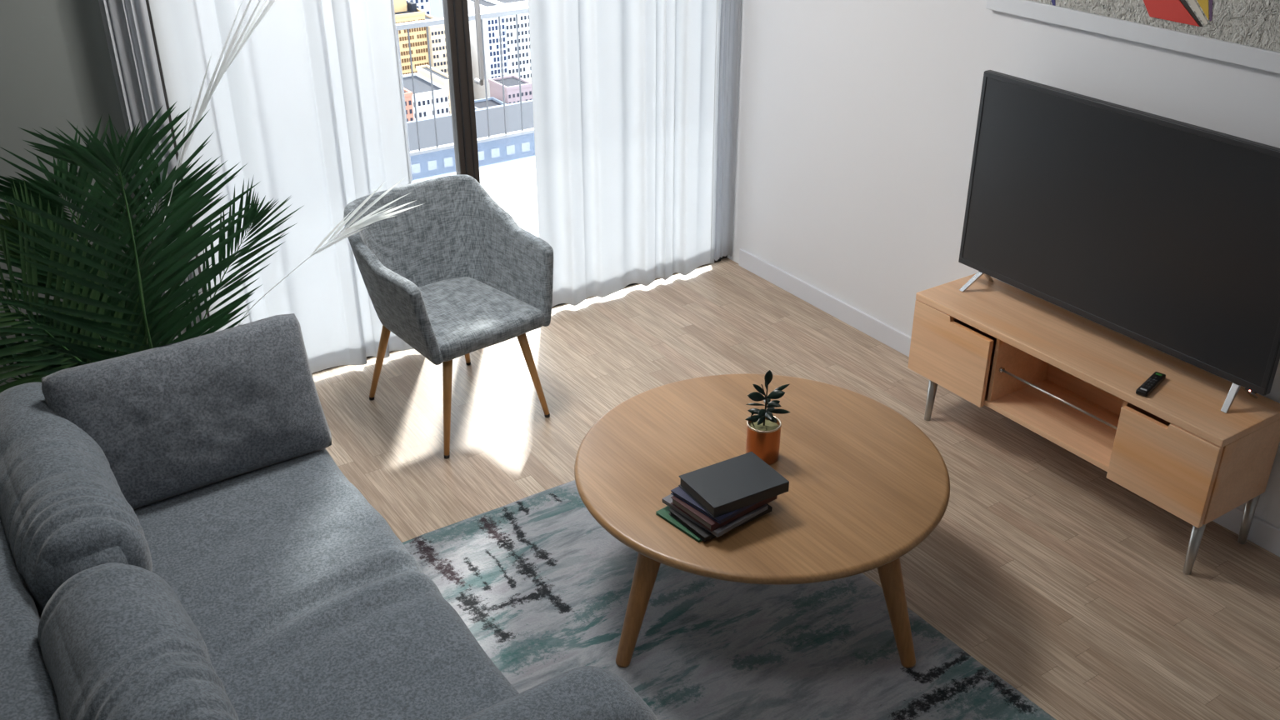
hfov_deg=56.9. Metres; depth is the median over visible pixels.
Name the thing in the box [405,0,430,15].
apartment building
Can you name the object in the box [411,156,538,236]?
floor
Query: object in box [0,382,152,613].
cushion
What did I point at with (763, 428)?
potted plant
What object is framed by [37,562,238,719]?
cushion
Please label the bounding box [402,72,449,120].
apartment building
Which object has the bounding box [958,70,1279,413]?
television
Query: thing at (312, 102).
sheer curtain
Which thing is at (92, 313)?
potted palm
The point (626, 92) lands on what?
sheer curtain
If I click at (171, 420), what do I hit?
throw cushion
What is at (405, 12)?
apartment building
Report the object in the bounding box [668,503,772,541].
book
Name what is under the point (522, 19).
apartment building
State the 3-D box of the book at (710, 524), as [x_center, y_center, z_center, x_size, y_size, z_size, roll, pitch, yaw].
[0.238,0.390,3.337,0.250,0.022,0.173,-21,34,-34]
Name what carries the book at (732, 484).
on the book at (678, 492)
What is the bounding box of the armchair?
[343,175,553,459]
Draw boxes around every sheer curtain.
[148,0,414,373]
[528,0,721,307]
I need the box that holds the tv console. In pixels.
[907,273,1279,574]
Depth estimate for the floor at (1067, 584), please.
4.23 m
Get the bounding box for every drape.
[98,0,209,340]
[714,0,741,260]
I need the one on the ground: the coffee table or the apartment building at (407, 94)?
the apartment building at (407, 94)
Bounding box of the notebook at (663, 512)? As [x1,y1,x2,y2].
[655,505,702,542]
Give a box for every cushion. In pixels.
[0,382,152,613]
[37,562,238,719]
[41,313,331,509]
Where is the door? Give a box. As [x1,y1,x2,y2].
[145,0,727,373]
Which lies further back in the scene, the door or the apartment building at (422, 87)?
the apartment building at (422, 87)
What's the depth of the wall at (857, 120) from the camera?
4.89 m
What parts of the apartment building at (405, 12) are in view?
roof tank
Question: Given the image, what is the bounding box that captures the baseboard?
[738,248,1279,556]
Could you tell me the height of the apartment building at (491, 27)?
117.700 m
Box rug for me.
[401,480,1056,719]
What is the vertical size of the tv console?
0.525 m
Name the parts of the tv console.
leg, drawer, rod, drawer, leg, leg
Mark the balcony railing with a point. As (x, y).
(422, 23)
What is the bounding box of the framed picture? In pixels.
[985,0,1279,74]
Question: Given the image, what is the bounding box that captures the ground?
[429,0,443,18]
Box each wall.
[0,0,161,385]
[727,0,1279,528]
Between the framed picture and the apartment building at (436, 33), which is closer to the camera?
the framed picture
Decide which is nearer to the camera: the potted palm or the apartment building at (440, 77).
the potted palm
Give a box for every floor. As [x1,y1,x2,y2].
[311,257,1279,719]
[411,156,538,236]
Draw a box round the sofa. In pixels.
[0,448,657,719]
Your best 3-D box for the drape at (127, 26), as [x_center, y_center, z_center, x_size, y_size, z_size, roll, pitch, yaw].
[-1.759,-1.016,4.114,0.148,2.710,0.043,-17,32,-29]
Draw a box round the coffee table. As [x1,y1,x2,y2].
[574,373,949,668]
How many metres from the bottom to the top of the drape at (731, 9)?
2.697 m
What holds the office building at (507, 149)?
on the ground
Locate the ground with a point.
(436, 6)
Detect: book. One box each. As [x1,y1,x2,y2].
[661,494,768,537]
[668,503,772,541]
[670,485,757,524]
[670,495,777,531]
[678,451,789,518]
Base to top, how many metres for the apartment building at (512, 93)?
96.700 m
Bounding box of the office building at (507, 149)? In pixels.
[407,100,534,180]
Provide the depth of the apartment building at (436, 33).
479.65 m
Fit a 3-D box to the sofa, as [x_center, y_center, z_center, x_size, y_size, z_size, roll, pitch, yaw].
[-1.093,0.752,3.042,1.437,0.622,2.175,-17,32,-29]
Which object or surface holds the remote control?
on the tv console
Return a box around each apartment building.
[393,0,429,74]
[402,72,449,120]
[403,87,414,121]
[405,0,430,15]
[415,65,451,114]
[425,13,448,74]
[467,0,507,99]
[474,96,506,109]
[488,75,532,104]
[491,0,531,82]
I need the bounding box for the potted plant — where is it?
[745,370,789,464]
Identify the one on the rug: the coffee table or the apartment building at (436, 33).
the coffee table
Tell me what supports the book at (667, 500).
on the book at (698, 531)
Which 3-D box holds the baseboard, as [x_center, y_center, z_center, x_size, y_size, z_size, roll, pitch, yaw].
[2.065,0.577,3.916,0.014,0.092,5.645,-17,32,-29]
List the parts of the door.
frame, pull handle, frame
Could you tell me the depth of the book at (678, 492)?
3.27 m
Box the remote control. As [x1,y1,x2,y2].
[1135,371,1165,396]
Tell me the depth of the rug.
3.55 m
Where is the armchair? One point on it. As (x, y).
(452, 275)
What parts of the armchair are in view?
leg, leg, leg, seat, leg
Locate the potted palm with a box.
[0,0,421,393]
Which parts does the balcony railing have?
post, rail, rail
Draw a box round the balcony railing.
[395,6,534,180]
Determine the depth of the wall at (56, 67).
4.04 m
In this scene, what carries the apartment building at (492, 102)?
on the ground

